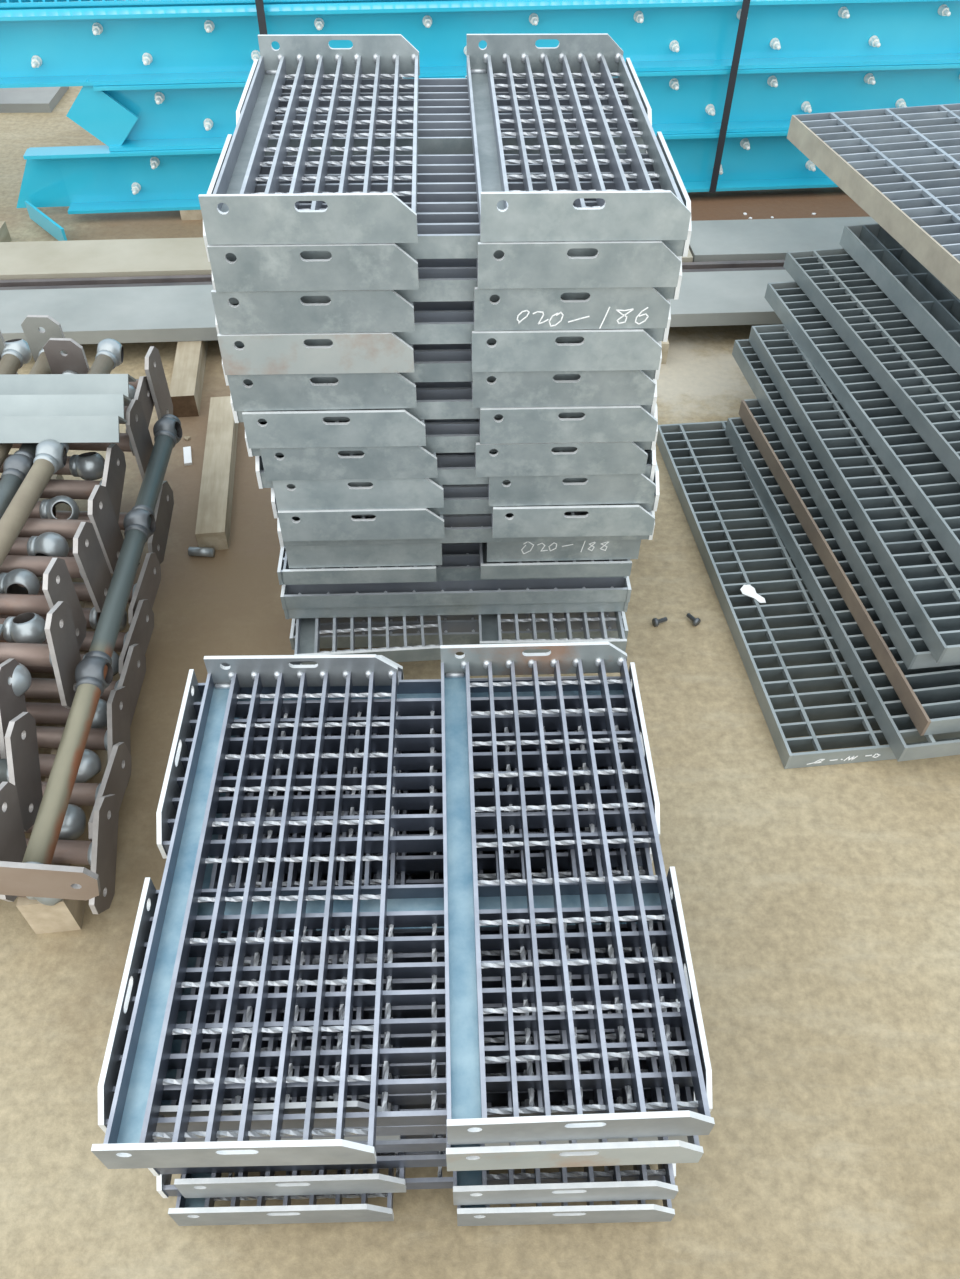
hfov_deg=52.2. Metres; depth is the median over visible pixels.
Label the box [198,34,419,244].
stair tread
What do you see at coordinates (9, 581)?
stanchion
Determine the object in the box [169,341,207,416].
block
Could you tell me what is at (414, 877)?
stair tread
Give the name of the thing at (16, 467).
stanchion
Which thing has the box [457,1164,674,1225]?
stair tread
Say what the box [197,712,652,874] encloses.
stair tread
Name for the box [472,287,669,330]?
stair tread
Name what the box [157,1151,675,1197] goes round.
stair tread
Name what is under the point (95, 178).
beam
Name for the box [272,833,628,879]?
stair tread
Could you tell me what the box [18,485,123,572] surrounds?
stanchion
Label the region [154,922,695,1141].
stair tread
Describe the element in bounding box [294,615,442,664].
stair tread
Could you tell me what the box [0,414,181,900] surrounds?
stanchion
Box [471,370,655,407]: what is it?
stair tread
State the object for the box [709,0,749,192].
strap
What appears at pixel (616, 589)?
stair tread
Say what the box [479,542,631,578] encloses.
stair tread
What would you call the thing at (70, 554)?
stanchion
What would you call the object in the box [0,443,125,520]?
stanchion
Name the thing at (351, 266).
stair tread
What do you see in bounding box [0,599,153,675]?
stanchion
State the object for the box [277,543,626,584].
stair tread
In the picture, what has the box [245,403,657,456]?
stair tread
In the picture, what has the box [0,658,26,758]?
stanchion
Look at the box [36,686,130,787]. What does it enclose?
stanchion
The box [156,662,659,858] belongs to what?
stair tread
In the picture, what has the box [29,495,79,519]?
stanchion
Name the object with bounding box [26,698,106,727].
stanchion
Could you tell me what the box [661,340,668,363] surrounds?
block
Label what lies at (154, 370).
stanchion
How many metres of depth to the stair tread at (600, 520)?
1.48 m
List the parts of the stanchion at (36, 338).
plate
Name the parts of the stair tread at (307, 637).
cross rod, cross rod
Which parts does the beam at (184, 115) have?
plate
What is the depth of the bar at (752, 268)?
2.49 m
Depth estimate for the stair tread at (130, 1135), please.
1.03 m
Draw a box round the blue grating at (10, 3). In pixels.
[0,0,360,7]
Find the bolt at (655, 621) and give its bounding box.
[652,617,667,626]
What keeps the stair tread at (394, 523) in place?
on the stair tread
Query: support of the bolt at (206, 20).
in the beam at (174, 44)
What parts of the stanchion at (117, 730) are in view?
plate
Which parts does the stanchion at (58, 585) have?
plate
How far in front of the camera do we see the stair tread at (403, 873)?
1.20 m
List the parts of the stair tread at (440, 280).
plate, plate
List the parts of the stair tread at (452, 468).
plate, plate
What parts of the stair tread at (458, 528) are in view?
plate, plate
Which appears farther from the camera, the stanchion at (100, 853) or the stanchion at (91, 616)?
the stanchion at (91, 616)
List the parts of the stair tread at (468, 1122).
plate, cross rod, cross rod, cross rod, cross rod, cross rod, cross rod, cross rod, cross rod, cross rod, plate, cross rod, cross rod, cross rod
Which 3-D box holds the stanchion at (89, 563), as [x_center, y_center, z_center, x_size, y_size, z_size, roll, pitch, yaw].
[-0.817,-0.119,1.546,0.428,0.158,0.070,2,47,1]
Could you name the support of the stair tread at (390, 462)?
on the stair tread at (399, 492)
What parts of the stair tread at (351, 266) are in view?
plate, plate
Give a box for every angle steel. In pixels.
[0,374,135,397]
[0,394,131,418]
[0,416,126,442]
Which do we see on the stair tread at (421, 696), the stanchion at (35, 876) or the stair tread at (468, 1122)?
the stair tread at (468, 1122)
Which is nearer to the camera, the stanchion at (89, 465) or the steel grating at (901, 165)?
the stanchion at (89, 465)
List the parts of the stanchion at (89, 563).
plate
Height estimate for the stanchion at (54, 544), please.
0.053 m
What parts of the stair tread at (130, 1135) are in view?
plate, cross rod, cross rod, cross rod, cross rod, cross rod, cross rod, cross rod, cross rod, plate, cross rod, cross rod, cross rod, cross rod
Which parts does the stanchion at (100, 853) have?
plate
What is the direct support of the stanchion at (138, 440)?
on the stanchion at (157, 542)
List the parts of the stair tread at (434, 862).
cross rod, cross rod, cross rod, plate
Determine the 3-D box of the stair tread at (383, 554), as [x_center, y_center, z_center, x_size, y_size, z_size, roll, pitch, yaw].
[-0.194,-0.348,1.748,0.245,0.054,0.580,-1,47,-2]
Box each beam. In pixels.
[0,0,467,9]
[0,0,959,87]
[0,237,692,279]
[0,270,793,343]
[16,131,837,240]
[66,63,959,150]
[689,217,876,261]
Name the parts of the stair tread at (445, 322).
plate, plate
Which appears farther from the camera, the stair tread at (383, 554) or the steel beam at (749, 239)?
the steel beam at (749, 239)
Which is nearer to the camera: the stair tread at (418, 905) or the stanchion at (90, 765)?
the stair tread at (418, 905)
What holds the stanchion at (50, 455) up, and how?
on the stanchion at (154, 370)
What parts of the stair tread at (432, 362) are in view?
plate, plate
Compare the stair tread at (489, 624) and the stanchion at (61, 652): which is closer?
the stanchion at (61, 652)
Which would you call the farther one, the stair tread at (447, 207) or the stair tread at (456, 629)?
the stair tread at (456, 629)
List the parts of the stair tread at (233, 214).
plate, cross rod, cross rod, cross rod, cross rod, plate, cross rod, cross rod, cross rod, cross rod, cross rod, cross rod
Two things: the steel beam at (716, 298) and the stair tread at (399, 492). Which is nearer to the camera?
the stair tread at (399, 492)
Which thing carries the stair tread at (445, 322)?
on the stair tread at (610, 349)
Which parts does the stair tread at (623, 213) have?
plate, cross rod, cross rod, cross rod, cross rod, cross rod, cross rod, cross rod, cross rod, cross rod, plate, cross rod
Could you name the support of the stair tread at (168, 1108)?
on the stair tread at (403, 873)
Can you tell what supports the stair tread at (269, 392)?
on the stair tread at (365, 428)
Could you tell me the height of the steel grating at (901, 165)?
0.055 m
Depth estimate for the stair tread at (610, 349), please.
1.26 m
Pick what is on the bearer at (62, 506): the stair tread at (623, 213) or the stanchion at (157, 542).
the stanchion at (157, 542)
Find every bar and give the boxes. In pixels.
[0,260,784,286]
[0,267,785,289]
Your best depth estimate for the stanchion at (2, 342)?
1.83 m
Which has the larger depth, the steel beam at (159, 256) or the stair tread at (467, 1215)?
the steel beam at (159, 256)
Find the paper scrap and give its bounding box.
[740,585,765,602]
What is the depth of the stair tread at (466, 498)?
1.48 m
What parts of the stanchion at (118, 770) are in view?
plate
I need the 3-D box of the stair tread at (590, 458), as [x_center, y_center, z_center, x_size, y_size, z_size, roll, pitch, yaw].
[0.105,-0.469,1.591,0.245,0.056,0.580,-1,47,-2]
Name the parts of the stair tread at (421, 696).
plate, cross rod, cross rod, cross rod, cross rod, cross rod, cross rod, cross rod, cross rod, plate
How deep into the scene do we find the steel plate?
3.51 m
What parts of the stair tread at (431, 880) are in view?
cross rod, cross rod, plate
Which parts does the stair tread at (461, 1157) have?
plate, cross rod, cross rod, plate, cross rod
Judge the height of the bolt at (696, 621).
0.016 m
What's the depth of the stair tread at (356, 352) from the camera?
1.25 m
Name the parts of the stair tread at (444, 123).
plate, plate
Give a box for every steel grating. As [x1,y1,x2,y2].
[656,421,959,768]
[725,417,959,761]
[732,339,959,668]
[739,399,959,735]
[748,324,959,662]
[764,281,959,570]
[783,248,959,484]
[787,103,959,299]
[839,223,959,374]
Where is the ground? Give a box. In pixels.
[0,86,959,1278]
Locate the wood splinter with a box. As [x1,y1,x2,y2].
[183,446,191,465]
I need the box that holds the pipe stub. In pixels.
[188,547,214,556]
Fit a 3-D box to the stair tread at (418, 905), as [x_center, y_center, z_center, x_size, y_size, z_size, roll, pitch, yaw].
[-0.072,0.364,1.012,0.580,0.056,0.245,-1,47,-1]
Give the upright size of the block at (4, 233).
0.055 m
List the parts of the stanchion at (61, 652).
plate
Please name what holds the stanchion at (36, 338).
on the stanchion at (154, 370)
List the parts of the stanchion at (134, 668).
plate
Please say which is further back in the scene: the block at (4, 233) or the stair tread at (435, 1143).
the block at (4, 233)
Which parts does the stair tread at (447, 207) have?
plate, plate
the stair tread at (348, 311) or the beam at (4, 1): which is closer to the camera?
the stair tread at (348, 311)
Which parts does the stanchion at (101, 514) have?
plate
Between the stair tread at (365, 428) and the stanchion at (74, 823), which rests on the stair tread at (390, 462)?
the stair tread at (365, 428)
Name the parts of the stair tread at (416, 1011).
cross rod, cross rod, cross rod, plate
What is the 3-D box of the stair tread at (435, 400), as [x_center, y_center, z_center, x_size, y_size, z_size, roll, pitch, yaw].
[-0.052,-0.413,1.419,0.580,0.056,0.245,-1,47,-2]
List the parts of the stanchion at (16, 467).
plate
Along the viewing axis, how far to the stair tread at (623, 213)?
1.30 m
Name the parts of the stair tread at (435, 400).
plate, plate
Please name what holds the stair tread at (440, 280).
on the stair tread at (625, 307)
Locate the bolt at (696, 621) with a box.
[686,613,700,625]
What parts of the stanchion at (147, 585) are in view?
plate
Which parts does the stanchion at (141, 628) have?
plate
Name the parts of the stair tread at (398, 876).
cross rod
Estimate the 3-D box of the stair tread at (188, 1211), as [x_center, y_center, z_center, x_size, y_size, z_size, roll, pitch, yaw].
[-0.227,0.436,1.298,0.245,0.056,0.580,-1,47,-1]
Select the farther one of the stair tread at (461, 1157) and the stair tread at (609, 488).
the stair tread at (609, 488)
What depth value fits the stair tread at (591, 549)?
1.57 m
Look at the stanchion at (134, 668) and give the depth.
1.55 m
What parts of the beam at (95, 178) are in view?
plate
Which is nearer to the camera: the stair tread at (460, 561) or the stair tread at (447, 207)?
the stair tread at (447, 207)
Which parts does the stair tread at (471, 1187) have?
plate, cross rod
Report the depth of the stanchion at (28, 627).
1.43 m
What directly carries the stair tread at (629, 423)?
on the stair tread
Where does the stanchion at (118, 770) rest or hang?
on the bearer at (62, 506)
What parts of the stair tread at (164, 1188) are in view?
plate, cross rod, cross rod, plate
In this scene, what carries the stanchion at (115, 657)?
on the bearer at (66, 915)
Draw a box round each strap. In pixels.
[255,0,267,34]
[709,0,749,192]
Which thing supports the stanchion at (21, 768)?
on the stanchion at (74, 823)
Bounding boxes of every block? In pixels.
[0,221,10,241]
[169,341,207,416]
[180,210,202,219]
[195,396,237,549]
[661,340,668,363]
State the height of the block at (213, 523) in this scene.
0.045 m
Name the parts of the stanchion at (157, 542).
plate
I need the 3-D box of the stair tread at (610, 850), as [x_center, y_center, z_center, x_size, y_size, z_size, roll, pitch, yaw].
[0.085,0.336,1.237,0.245,0.056,0.580,-1,47,-2]
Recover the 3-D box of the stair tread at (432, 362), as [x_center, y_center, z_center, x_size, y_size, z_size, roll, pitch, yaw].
[-0.053,-0.454,1.379,0.580,0.056,0.245,-1,47,-2]
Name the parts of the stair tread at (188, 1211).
plate, cross rod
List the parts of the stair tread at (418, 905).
plate, cross rod, cross rod, cross rod, cross rod, cross rod, cross rod, cross rod, cross rod, cross rod, plate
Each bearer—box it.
[16,601,129,933]
[37,475,69,580]
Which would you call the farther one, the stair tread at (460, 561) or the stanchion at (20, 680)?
the stair tread at (460, 561)
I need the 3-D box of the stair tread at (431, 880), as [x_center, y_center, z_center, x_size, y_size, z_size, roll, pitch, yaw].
[-0.088,0.216,1.307,0.580,0.056,0.245,-1,47,-1]
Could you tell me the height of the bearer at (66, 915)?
0.082 m
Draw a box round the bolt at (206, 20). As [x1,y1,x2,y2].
[204,20,214,30]
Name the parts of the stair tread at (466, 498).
plate, plate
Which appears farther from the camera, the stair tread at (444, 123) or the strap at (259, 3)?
the strap at (259, 3)
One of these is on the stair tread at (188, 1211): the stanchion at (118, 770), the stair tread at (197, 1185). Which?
the stair tread at (197, 1185)
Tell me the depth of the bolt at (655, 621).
1.79 m
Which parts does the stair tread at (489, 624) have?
cross rod, cross rod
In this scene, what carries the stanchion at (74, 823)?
on the bearer at (66, 915)
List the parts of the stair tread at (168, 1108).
plate, cross rod, cross rod, cross rod, cross rod, plate, cross rod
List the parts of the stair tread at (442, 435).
plate, plate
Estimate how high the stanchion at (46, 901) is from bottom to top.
0.053 m
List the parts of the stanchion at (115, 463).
plate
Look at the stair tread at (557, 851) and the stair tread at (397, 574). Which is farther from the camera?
the stair tread at (397, 574)
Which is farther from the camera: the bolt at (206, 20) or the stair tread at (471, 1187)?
the bolt at (206, 20)
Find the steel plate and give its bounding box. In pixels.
[0,86,68,112]
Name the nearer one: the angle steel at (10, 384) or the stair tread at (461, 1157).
the stair tread at (461, 1157)
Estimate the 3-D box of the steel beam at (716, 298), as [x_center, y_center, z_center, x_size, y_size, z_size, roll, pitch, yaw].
[-0.392,-0.819,2.426,2.950,0.034,0.210,-3,47,-3]
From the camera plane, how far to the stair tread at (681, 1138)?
1.02 m
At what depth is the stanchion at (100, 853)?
1.34 m
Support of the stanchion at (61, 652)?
on the stanchion at (43, 713)
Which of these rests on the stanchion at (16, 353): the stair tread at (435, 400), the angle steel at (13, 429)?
the angle steel at (13, 429)
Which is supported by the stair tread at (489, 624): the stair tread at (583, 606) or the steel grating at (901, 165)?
the stair tread at (583, 606)
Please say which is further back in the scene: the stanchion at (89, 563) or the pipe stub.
the pipe stub
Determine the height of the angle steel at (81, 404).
0.034 m
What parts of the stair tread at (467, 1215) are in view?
plate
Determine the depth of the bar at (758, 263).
2.51 m
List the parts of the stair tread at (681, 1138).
cross rod, cross rod, plate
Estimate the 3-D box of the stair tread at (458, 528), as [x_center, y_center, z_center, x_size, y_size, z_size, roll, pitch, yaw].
[-0.024,-0.259,1.591,0.580,0.056,0.245,-1,47,-2]
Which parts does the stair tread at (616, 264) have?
plate, plate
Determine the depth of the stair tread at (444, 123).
1.43 m
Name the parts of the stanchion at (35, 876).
plate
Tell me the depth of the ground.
1.35 m
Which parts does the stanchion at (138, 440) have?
plate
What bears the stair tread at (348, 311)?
on the stair tread
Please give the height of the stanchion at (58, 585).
0.160 m
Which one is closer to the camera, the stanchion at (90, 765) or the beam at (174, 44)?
the stanchion at (90, 765)
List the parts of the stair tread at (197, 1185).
plate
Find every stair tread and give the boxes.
[91,654,398,1168]
[98,867,712,1133]
[148,1041,663,1175]
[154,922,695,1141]
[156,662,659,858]
[157,853,401,1142]
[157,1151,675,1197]
[158,655,403,1117]
[161,772,408,1142]
[168,1168,393,1225]
[174,875,411,1197]
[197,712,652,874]
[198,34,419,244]
[203,132,691,261]
[207,77,418,291]
[211,290,414,333]
[212,256,681,303]
[215,299,670,346]
[217,332,413,374]
[222,341,661,385]
[227,373,416,410]
[231,379,656,422]
[236,58,651,155]
[242,410,425,448]
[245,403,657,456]
[255,446,655,488]
[259,768,643,887]
[260,446,437,480]
[261,950,680,1152]
[271,462,659,517]
[271,875,443,881]
[272,478,443,509]
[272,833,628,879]
[277,511,654,546]
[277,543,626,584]
[278,508,444,540]
[280,576,631,608]
[283,552,436,584]
[284,602,627,618]
[285,543,441,567]
[290,611,627,649]
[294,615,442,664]
[440,642,714,1144]
[444,676,703,1170]
[453,1164,677,1204]
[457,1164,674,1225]
[466,76,680,288]
[467,33,690,241]
[471,329,661,371]
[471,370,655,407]
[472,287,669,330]
[473,770,687,1146]
[474,442,647,476]
[478,611,626,652]
[479,405,657,443]
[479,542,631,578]
[482,830,646,1105]
[487,474,655,505]
[487,540,640,561]
[491,505,654,537]
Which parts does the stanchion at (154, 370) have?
plate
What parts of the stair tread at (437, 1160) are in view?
plate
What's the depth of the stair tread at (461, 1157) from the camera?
0.98 m
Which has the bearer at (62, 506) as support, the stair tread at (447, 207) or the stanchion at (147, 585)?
the stanchion at (147, 585)
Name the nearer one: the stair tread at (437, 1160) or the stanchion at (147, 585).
the stair tread at (437, 1160)
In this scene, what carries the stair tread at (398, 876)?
on the stair tread at (197, 1185)
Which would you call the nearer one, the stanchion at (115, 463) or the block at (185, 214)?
the stanchion at (115, 463)
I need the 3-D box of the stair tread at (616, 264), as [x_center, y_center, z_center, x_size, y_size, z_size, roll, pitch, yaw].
[0.110,-0.662,1.377,0.245,0.056,0.580,-1,47,-2]
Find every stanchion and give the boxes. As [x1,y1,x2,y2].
[0,315,66,467]
[0,331,17,373]
[0,338,89,518]
[0,339,31,373]
[0,339,123,566]
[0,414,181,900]
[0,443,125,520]
[0,452,104,479]
[0,522,111,611]
[0,558,86,648]
[0,568,39,594]
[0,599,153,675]
[0,601,80,708]
[0,607,126,631]
[0,612,45,643]
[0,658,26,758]
[0,712,42,830]
[0,742,131,840]
[0,749,100,782]
[0,782,26,901]
[8,532,68,556]
[8,663,30,696]
[12,399,152,480]
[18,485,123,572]
[18,553,160,624]
[18,896,62,905]
[24,804,85,839]
[25,644,145,726]
[25,651,119,675]
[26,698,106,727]
[26,794,118,913]
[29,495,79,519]
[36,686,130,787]
[55,481,173,563]
[67,548,140,563]
[119,376,153,455]
[124,385,135,405]
[129,346,172,419]
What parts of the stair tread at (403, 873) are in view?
plate, cross rod, cross rod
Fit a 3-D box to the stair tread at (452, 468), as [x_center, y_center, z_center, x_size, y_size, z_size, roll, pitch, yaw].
[-0.038,-0.336,1.505,0.580,0.056,0.245,-1,47,-2]

